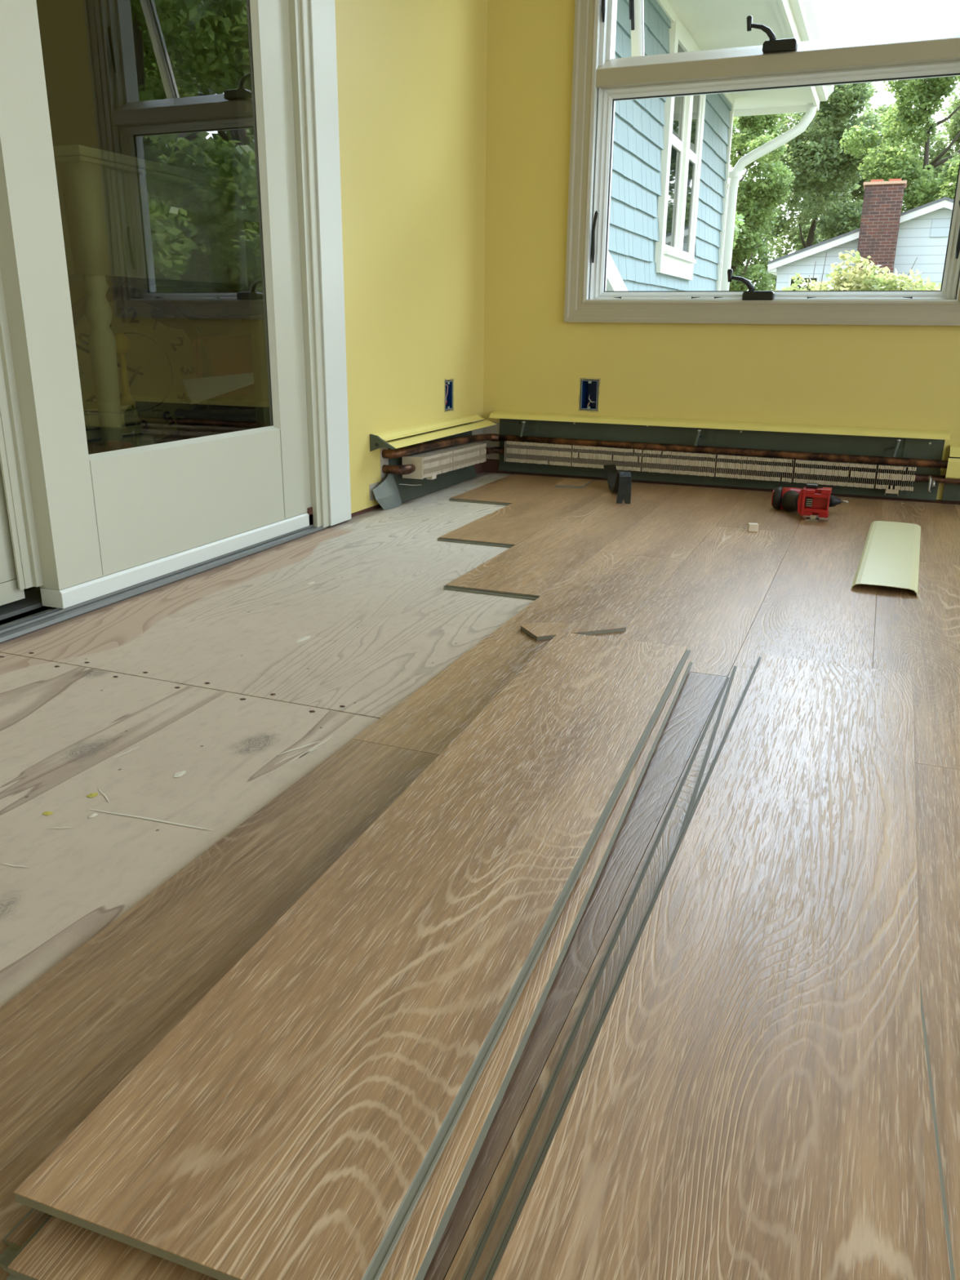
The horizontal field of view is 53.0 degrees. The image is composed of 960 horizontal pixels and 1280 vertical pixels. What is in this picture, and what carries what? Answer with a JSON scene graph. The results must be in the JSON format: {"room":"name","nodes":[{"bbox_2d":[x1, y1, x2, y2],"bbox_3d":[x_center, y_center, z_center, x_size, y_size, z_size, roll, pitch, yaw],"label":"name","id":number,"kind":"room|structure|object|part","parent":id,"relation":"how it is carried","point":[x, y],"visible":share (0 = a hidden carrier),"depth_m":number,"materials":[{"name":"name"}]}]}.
{"room":"sunroom under renovation","nodes":[
{"label":"sunroom under renovation","id":0,"kind":"room"},
{"bbox_2d":[35,0,254,401],"bbox_3d":[-2.288,-1.337,1.759,2.975,2.400,4.740,8,19,21],"label":"wall","id":1,"kind":"structure","parent":0,"point":[151,80],"depth_m":3.66,"materials":[{"name":"paint"}]},
{"bbox_2d":[0,0,499,633],"bbox_3d":[-1.048,-0.984,0.640,0.206,2.450,5.500,8,19,21],"label":"wall","id":2,"kind":"structure","parent":0,"point":[411,74],"depth_m":2.69,"materials":[{"name":"yellow paint"}]},
{"bbox_2d":[0,462,25,605],"bbox_3d":[-1.177,-0.745,0.542,0.047,1.986,1.935,8,19,21],"label":"door","id":3,"kind":"structure","parent":2,"relation":"in","point":[10,592],"depth_m":1.65,"materials":[{"name":"beige paint"}]},
{"bbox_3d":[-1.177,-0.763,0.537,0.045,1.948,1.935,8,19,21],"label":"frame","id":4,"kind":"part","parent":3,"relation":"part of","materials":[{"name":"beige paint"}]},
{"bbox_3d":[-1.186,0.181,0.846,0.045,0.037,1.935,8,19,21],"label":"rail","id":5,"kind":"part","parent":3,"relation":"part of","materials":[{"name":"beige paint"}]},
{"bbox_2d":[0,0,312,608],"bbox_3d":[-0.604,-1.123,1.745,0.062,2.004,0.873,8,19,21],"label":"door","id":6,"kind":"structure","parent":2,"relation":"in","point":[84,526],"depth_m":1.78,"materials":[{"name":"beige paint"}]},
{"bbox_2d":[0,524,325,644],"bbox_3d":[-1.002,0.103,1.227,0.158,0.020,2.850,8,19,21],"label":"threshold","id":7,"kind":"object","parent":2,"relation":"attached to","point":[33,600],"depth_m":1.77,"materials":[{"name":"grey metal"}]},
{"bbox_2d":[230,0,321,527],"bbox_3d":[-0.997,-0.860,0.906,0.153,2.050,2.838,8,19,21],"label":"trim","id":8,"kind":"structure","parent":2,"relation":"attached to","point":[294,5],"depth_m":2.23,"materials":[{"name":"beige paint"}]},
{"bbox_2d":[299,0,328,528],"bbox_3d":[-0.394,-1.266,2.144,0.029,2.056,0.028,8,19,21],"label":"trim","id":9,"kind":"structure","parent":2,"relation":"attached to","point":[304,4],"depth_m":2.25,"materials":[{"name":"beige paint"}]},
{"bbox_2d":[308,0,351,525],"bbox_3d":[-0.920,-0.908,0.872,0.021,2.156,3.082,8,19,21],"label":"trim","id":10,"kind":"structure","parent":2,"relation":"attached to","point":[322,12],"depth_m":2.31,"materials":[{"name":"white paint"}]},
{"bbox_2d":[369,413,504,510],"bbox_3d":[-0.112,-0.569,2.997,0.113,0.211,0.816,8,20,23],"label":"baseboard heater","id":11,"kind":"object","parent":2,"relation":"attached to","point":[424,459],"visible":1,"depth_m":2.88,"materials":[{"name":"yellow metal"}]},
{"bbox_3d":[-0.145,-0.580,3.028,0.005,0.175,0.610,8,19,21],"label":"panel","id":12,"kind":"part","parent":11,"relation":"part of","materials":[{"name":"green metal"}]},
{"bbox_3d":[-0.130,-0.519,3.055,0.022,0.079,0.585,8,19,21],"label":"dust panel","id":13,"kind":"part","parent":11,"relation":"part of","materials":[{"name":"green metal"}]},
{"bbox_2d":[444,378,453,412],"bbox_3d":[-0.131,-0.787,3.097,0.071,0.105,0.075,8,19,21],"label":"electrical box","id":14,"kind":"object","parent":2,"relation":"attached to","point":[448,384],"visible":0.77,"depth_m":3.10,"materials":[{"name":"blue plastic"}]},
{"bbox_3d":[0.013,-0.598,3.352,0.066,0.050,0.140,8,19,21],"label":"bare plate","id":15,"kind":"part","parent":2,"relation":"part of","materials":[{"name":"brown wood"}]},
{"bbox_2d":[0,471,959,1279],"bbox_3d":[-0.675,0.287,0.891,6.790,0.127,5.780,8,19,21],"label":"floor","id":16,"kind":"structure","parent":0,"point":[671,565],"depth_m":1.27,"materials":[{"name":"brown wood"}]},
{"bbox_2d":[0,1208,49,1268],"bbox_3d":[0.011,0.197,0.972,0.195,0.007,1.070,7,19,20],"label":"plank","id":17,"kind":"object","parent":16,"relation":"on","point":[17,1237],"visible":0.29,"depth_m":0.54,"materials":[{"name":"brown wood"}]},
{"bbox_2d":[3,659,692,1279],"bbox_3d":[0.031,0.186,0.981,0.213,0.007,1.135,7,19,18],"label":"plank","id":18,"kind":"object","parent":17,"relation":"on","point":[60,1249],"visible":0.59,"depth_m":0.57,"materials":[{"name":"brown wood"}]},
{"bbox_2d":[13,631,690,1279],"bbox_3d":[0.033,0.163,1.015,0.211,0.011,1.138,7,19,19],"label":"plank","id":19,"kind":"object","parent":18,"relation":"on","point":[293,1124],"visible":1,"depth_m":0.67,"materials":[{"name":"brown wood"}]},
{"bbox_2d":[71,285,212,444],"bbox_3d":[-1.025,-0.795,2.860,0.486,0.483,0.094,-14,23,-37],"label":"wall clock","id":20,"kind":"object","parent":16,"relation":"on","point":[159,356],"visible":0.62,"depth_m":2.88,"materials":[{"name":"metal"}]},
{"bbox_2d":[53,144,248,452],"bbox_3d":[-0.808,-0.870,2.852,0.380,0.862,1.280,8,19,21],"label":"console table","id":21,"kind":"object","parent":16,"relation":"on","point":[128,220],"visible":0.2,"depth_m":2.32,"materials":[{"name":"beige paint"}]},
{"bbox_3d":[-0.897,-0.673,2.296,0.072,0.832,0.072,8,19,21],"label":"leg","id":22,"kind":"part","parent":21,"relation":"part of","materials":[{"name":"beige paint"}]},
{"bbox_2d":[174,399,256,439],"bbox_3d":[-0.837,-0.648,3.165,0.420,0.250,0.440,8,19,21],"label":"wicker basket","id":23,"kind":"object","parent":16,"relation":"on","point":[236,415],"visible":0.18,"depth_m":2.96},
{"bbox_2d":[180,373,253,404],"bbox_3d":[-0.787,-0.804,3.059,0.007,0.083,0.461,9,20,24],"label":"paper","id":24,"kind":"object","parent":23,"relation":"on","point":[197,389],"visible":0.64,"depth_m":2.98,"materials":[{"name":"beige paper"}]},
{"bbox_2d":[191,335,254,398],"bbox_3d":[-0.863,-0.884,3.112,0.129,0.185,0.336,8,19,21],"label":"folder","id":25,"kind":"object","parent":23,"relation":"in","point":[228,355],"visible":0.36,"depth_m":3.08,"materials":[{"name":"brown cardboard"}]},
{"bbox_2d":[151,308,242,336],"bbox_3d":[-0.876,-0.995,3.024,0.059,0.079,0.408,8,19,21],"label":"cloth","id":26,"kind":"object","parent":25,"relation":"on","point":[206,326],"visible":0.87,"depth_m":3.01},
{"bbox_2d":[555,478,591,488],"bbox_3d":[0.305,-0.511,3.142,0.090,0.007,0.153,6,19,16],"label":"plank offcut","id":27,"kind":"object","parent":16,"relation":"on","point":[566,482],"visible":1,"depth_m":3.12,"materials":[{"name":"brown wood"}]},
{"bbox_2d":[520,622,626,640],"bbox_3d":[0.158,-0.021,1.640,0.168,0.007,0.072,-6,19,-19],"label":"plank offcut","id":28,"kind":"object","parent":16,"relation":"on","point":[538,631],"visible":1,"depth_m":1.63,"materials":[{"name":"brown wood"}]},
{"bbox_2d":[462,676,729,1279],"bbox_3d":[0.256,0.227,0.887,0.211,0.007,1.125,8,19,20],"label":"plank","id":29,"kind":"object","parent":16,"relation":"on","point":[664,845],"visible":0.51,"depth_m":0.72,"materials":[{"name":"brown wood"}]},
{"bbox_2d":[675,662,955,1279],"bbox_3d":[0.291,0.212,0.910,0.212,0.007,1.125,7,19,19],"label":"plank","id":30,"kind":"object","parent":29,"relation":"on","point":[940,1262],"visible":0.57,"depth_m":0.60,"materials":[{"name":"brown wood"}]},
{"bbox_2d":[483,654,927,1279],"bbox_3d":[0.302,0.200,0.924,0.215,0.007,1.145,8,20,21],"label":"plank","id":31,"kind":"object","parent":30,"relation":"on","point":[743,1100],"visible":1,"depth_m":0.67,"materials":[{"name":"brown wood"}]},
{"bbox_2d":[603,464,631,503],"bbox_3d":[0.420,-0.493,2.959,0.043,0.087,0.352,1,18,0],"label":"bar","id":32,"kind":"object","parent":16,"relation":"on","point":[620,482],"visible":1,"depth_m":2.81,"materials":[{"name":"black metal"}]},
{"bbox_2d":[747,522,758,532],"bbox_3d":[0.693,-0.286,2.447,0.024,0.020,0.020,3,18,7],"label":"chip","id":33,"kind":"object","parent":16,"relation":"on","point":[753,527],"visible":1,"depth_m":2.44,"materials":[{"name":"beige wood"}]},
{"bbox_2d":[771,482,848,521],"bbox_3d":[0.906,-0.391,2.655,0.202,0.094,0.182,8,19,21],"label":"cordless drill","id":34,"kind":"object","parent":16,"relation":"on","point":[811,500],"visible":1,"depth_m":2.59,"materials":[{"name":"red plastic"}]},
{"bbox_3d":[0.881,-0.382,2.667,0.059,0.068,0.090,-2,18,-8],"label":"handle","id":35,"kind":"part","parent":34,"relation":"part of","materials":[{"name":"black rubber"}]},
{"bbox_2d":[850,520,920,595],"bbox_3d":[0.937,-0.200,2.198,0.122,0.014,0.715,8,20,23],"label":"cover","id":36,"kind":"object","parent":16,"relation":"on","point":[891,553],"visible":1,"depth_m":2.12,"materials":[{"name":"beige metal"}]},
{"bbox_3d":[-0.976,-0.333,2.543,0.139,0.030,0.241,9,20,24],"label":"book","id":37,"kind":"object","parent":16,"relation":"on","visible":0},
{"bbox_3d":[-0.975,-0.362,2.538,0.139,0.028,0.231,9,20,23],"label":"book","id":38,"kind":"object","parent":37,"relation":"on","visible":0},
{"bbox_3d":[-0.978,-0.388,2.523,0.139,0.030,0.241,8,20,22],"label":"book","id":39,"kind":"object","parent":38,"relation":"on","visible":0},
{"bbox_3d":[-0.976,-0.420,2.520,0.139,0.032,0.241,7,19,19],"label":"book","id":40,"kind":"object","parent":39,"relation":"on","visible":0},
{"bbox_3d":[-0.975,-0.455,2.521,0.139,0.032,0.291,6,19,17],"label":"book","id":41,"kind":"object","parent":40,"relation":"on","visible":0},
{"bbox_3d":[-0.968,-0.484,2.508,0.139,0.030,0.271,9,20,24],"label":"book","id":42,"kind":"object","parent":41,"relation":"on","visible":0},
{"bbox_2d":[87,431,156,454],"bbox_3d":[-0.972,-0.513,2.494,0.139,0.034,0.226,8,20,22],"label":"book","id":43,"kind":"object","parent":42,"relation":"on","point":[95,446],"visible":0.32,"depth_m":2.49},
{"bbox_2d":[85,422,144,441],"bbox_3d":[-0.983,-0.534,2.457,0.139,0.028,0.201,9,20,23],"label":"book","id":44,"kind":"object","parent":43,"relation":"on","point":[136,428],"visible":0.34,"depth_m":2.46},
{"bbox_2d":[84,408,141,429],"bbox_3d":[-0.984,-0.566,2.449,0.139,0.036,0.201,6,19,16],"label":"book","id":45,"kind":"object","parent":44,"relation":"on","point":[128,416],"visible":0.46,"depth_m":2.46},
{"bbox_2d":[82,401,134,413],"bbox_3d":[-0.984,-0.589,2.438,0.139,0.014,0.156,9,20,24],"label":"book","id":46,"kind":"object","parent":45,"relation":"on","point":[89,407],"visible":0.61,"depth_m":2.44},
{"bbox_2d":[114,333,136,404],"bbox_3d":[-0.908,-0.693,2.455,0.044,0.173,0.056,8,19,21],"label":"ornament","id":47,"kind":"object","parent":46,"relation":"on","point":[122,341],"visible":0.84,"depth_m":2.45,"materials":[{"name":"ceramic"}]},
{"bbox_2d":[483,0,959,499],"bbox_3d":[1.731,-1.559,2.466,3.635,2.438,0.141,8,19,21],"label":"wall","id":48,"kind":"structure","parent":0,"point":[882,376],"depth_m":3.04,"materials":[{"name":"yellow paint"}]},
{"bbox_2d":[578,377,599,412],"bbox_3d":[0.377,-0.826,3.241,0.073,0.110,0.071,8,19,21],"label":"electrical box","id":49,"kind":"object","parent":48,"relation":"attached to","point":[589,387],"visible":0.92,"depth_m":3.24,"materials":[{"name":"blue plastic"}]},
{"bbox_2d":[306,471,959,525],"bbox_3d":[1.449,-0.255,2.333,3.735,0.060,1.250,8,19,21],"label":"trim","id":50,"kind":"structure","parent":48,"relation":"attached to","point":[309,512],"depth_m":3.10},
{"bbox_2d":[488,410,959,500],"bbox_3d":[0.845,-0.580,3.040,1.738,0.204,0.071,8,19,21],"label":"baseboard heater","id":51,"kind":"object","parent":48,"relation":"attached to","point":[894,463],"visible":1,"depth_m":3.06,"materials":[{"name":"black metal"}]},
{"bbox_2d":[564,0,959,325],"bbox_3d":[0.913,-1.703,2.856,1.226,1.456,0.371,8,19,21],"label":"window","id":52,"kind":"structure","parent":48,"relation":"in","point":[600,80],"depth_m":2.88,"materials":[{"name":"paint"}]},
{"bbox_3d":[0.362,-1.279,3.058,0.015,0.151,0.037,-2,18,-8],"label":"lock lever","id":53,"kind":"part","parent":52,"relation":"part of","materials":[{"name":"brown metal"}]},
{"bbox_3d":[0.369,-1.915,2.850,0.015,0.143,0.037,-2,18,-8],"label":"lock lever","id":54,"kind":"part","parent":52,"relation":"part of","materials":[{"name":"brown metal"}]},
{"bbox_3d":[0.942,-2.041,2.804,1.026,0.633,0.036,8,39,21],"label":"sash frame","id":55,"kind":"part","parent":52,"relation":"part of","materials":[{"name":"white wood"}]},
{"bbox_3d":[0.757,-1.104,2.920,0.016,0.036,0.016,8,19,21],"label":"crank knob","id":56,"kind":"part","parent":52,"relation":"part of","materials":[{"name":"brown metal"}]},
{"bbox_3d":[0.798,-1.077,2.924,0.080,0.052,0.023,0,18,-2],"label":"crank arm","id":57,"kind":"part","parent":52,"relation":"part of","materials":[{"name":"brown metal"}]},
{"bbox_3d":[0.757,-1.734,2.711,0.016,0.036,0.016,8,19,21],"label":"crank knob","id":58,"kind":"part","parent":52,"relation":"part of","materials":[{"name":"brown metal"}]},
{"bbox_3d":[0.798,-1.707,2.714,0.080,0.052,0.023,0,18,-2],"label":"crank arm","id":59,"kind":"part","parent":52,"relation":"part of","materials":[{"name":"brown metal"}]},
{"bbox_3d":[0.872,-1.338,2.878,1.079,0.633,0.066,8,19,21],"label":"sash","id":60,"kind":"part","parent":52,"relation":"part of","materials":[{"name":"white wood"}]},
{"bbox_3d":[1.337,-1.145,2.685,0.037,0.153,0.014,-13,22,-35],"label":"lock lever","id":61,"kind":"part","parent":52,"relation":"part of","materials":[{"name":"brown metal"}]},
{"bbox_2d":[942,444,959,501],"bbox_3d":[2.300,-0.365,2.492,1.998,0.163,0.065,8,19,21],"label":"baseboard heater","id":62,"kind":"object","parent":48,"relation":"attached to","point":[951,491],"visible":1,"depth_m":2.82,"materials":[{"name":"yellow metal"}]},
{"bbox_3d":[2.290,-0.376,2.461,1.998,0.060,0.008,8,19,21],"label":"panel","id":63,"kind":"part","parent":62,"relation":"part of","materials":[{"name":"yellow metal"}]},
{"label":"outside","id":64,"kind":"structure","parent":0,"visible":0},
{"bbox_3d":[9.398,-6.028,22.398,120.000,0.100,130.000,8,19,21],"label":"ground","id":65,"kind":"structure","parent":64,"visible":0},
{"bbox_2d":[606,251,628,291],"bbox_3d":[0.741,-1.376,5.251,0.060,1.560,1.400,8,19,21],"label":"stair rail","id":66,"kind":"object","parent":65,"relation":"on","point":[615,282],"visible":0.02,"depth_m":4.83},
{"bbox_2d":[608,0,834,291],"bbox_3d":[0.177,-2.888,6.342,3.500,3.926,6.120,8,19,21],"label":"house wing","id":67,"kind":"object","parent":65,"relation":"on","point":[670,175],"visible":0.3,"depth_m":6.17,"materials":[{"name":"blue wood"}]},
{"bbox_3d":[1.380,-3.228,6.501,0.070,1.225,1.020,8,19,21],"label":"window sash","id":68,"kind":"part","parent":67,"relation":"part of","materials":[{"name":"white wood"}]},
{"bbox_2d":[719,206,745,290],"bbox_3d":[3.058,-7.324,16.110,2.633,6.163,3.632,4,18,10],"label":"leafy tree","id":69,"kind":"object","parent":65,"relation":"on","point":[738,217],"visible":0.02,"depth_m":15.12,"materials":[{"name":"green plant"}]},
{"bbox_2d":[719,113,794,290],"bbox_3d":[7.866,-12.682,29.579,3.443,8.059,4.750,11,21,29],"label":"leafy tree","id":70,"kind":"object","parent":65,"relation":"on","point":[755,200],"visible":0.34,"depth_m":28.62,"materials":[{"name":"green plant"}]},
{"bbox_2d":[755,82,908,290],"bbox_3d":[13.185,-16.432,37.062,5.750,10.628,6.143,9,20,23],"label":"leafy tree","id":71,"kind":"object","parent":65,"relation":"on","point":[815,160],"visible":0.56,"depth_m":35.09,"materials":[{"name":"green plant"}]},
{"bbox_2d":[784,102,906,248],"bbox_3d":[19.601,-22.238,52.062,7.198,12.454,6.738,3,18,8],"label":"leafy tree","id":72,"kind":"object","parent":65,"relation":"on","point":[858,193],"visible":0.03,"depth_m":50.67,"materials":[{"name":"green plant"}]},
{"bbox_2d":[774,249,941,290],"bbox_3d":[4.396,-3.653,11.663,2.317,1.983,1.222,7,19,18],"label":"flowering shrub","id":73,"kind":"object","parent":65,"relation":"on","point":[869,276],"visible":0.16,"depth_m":11.31,"materials":[{"name":"green plant"}]},
{"bbox_2d":[767,178,954,290],"bbox_3d":[11.394,-8.988,24.446,7.400,4.290,6.600,8,19,21],"label":"house","id":74,"kind":"structure","parent":65,"relation":"on","point":[894,239],"depth_m":22.11,"materials":[{"name":"white wood"}]},
{"bbox_2d":[839,75,959,213],"bbox_3d":[13.940,-13.676,30.783,3.983,9.323,5.495,-5,19,-17],"label":"leafy tree","id":75,"kind":"object","parent":65,"relation":"on","point":[921,189],"visible":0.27,"depth_m":29.79,"materials":[{"name":"green plant"}]},
{"bbox_2d":[908,87,959,178],"bbox_3d":[21.668,-18.841,43.357,6.199,11.458,6.622,12,21,32],"label":"leafy tree","id":76,"kind":"object","parent":65,"relation":"on","point":[953,127],"visible":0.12,"depth_m":42.16,"materials":[{"name":"green plant"}]}
]}

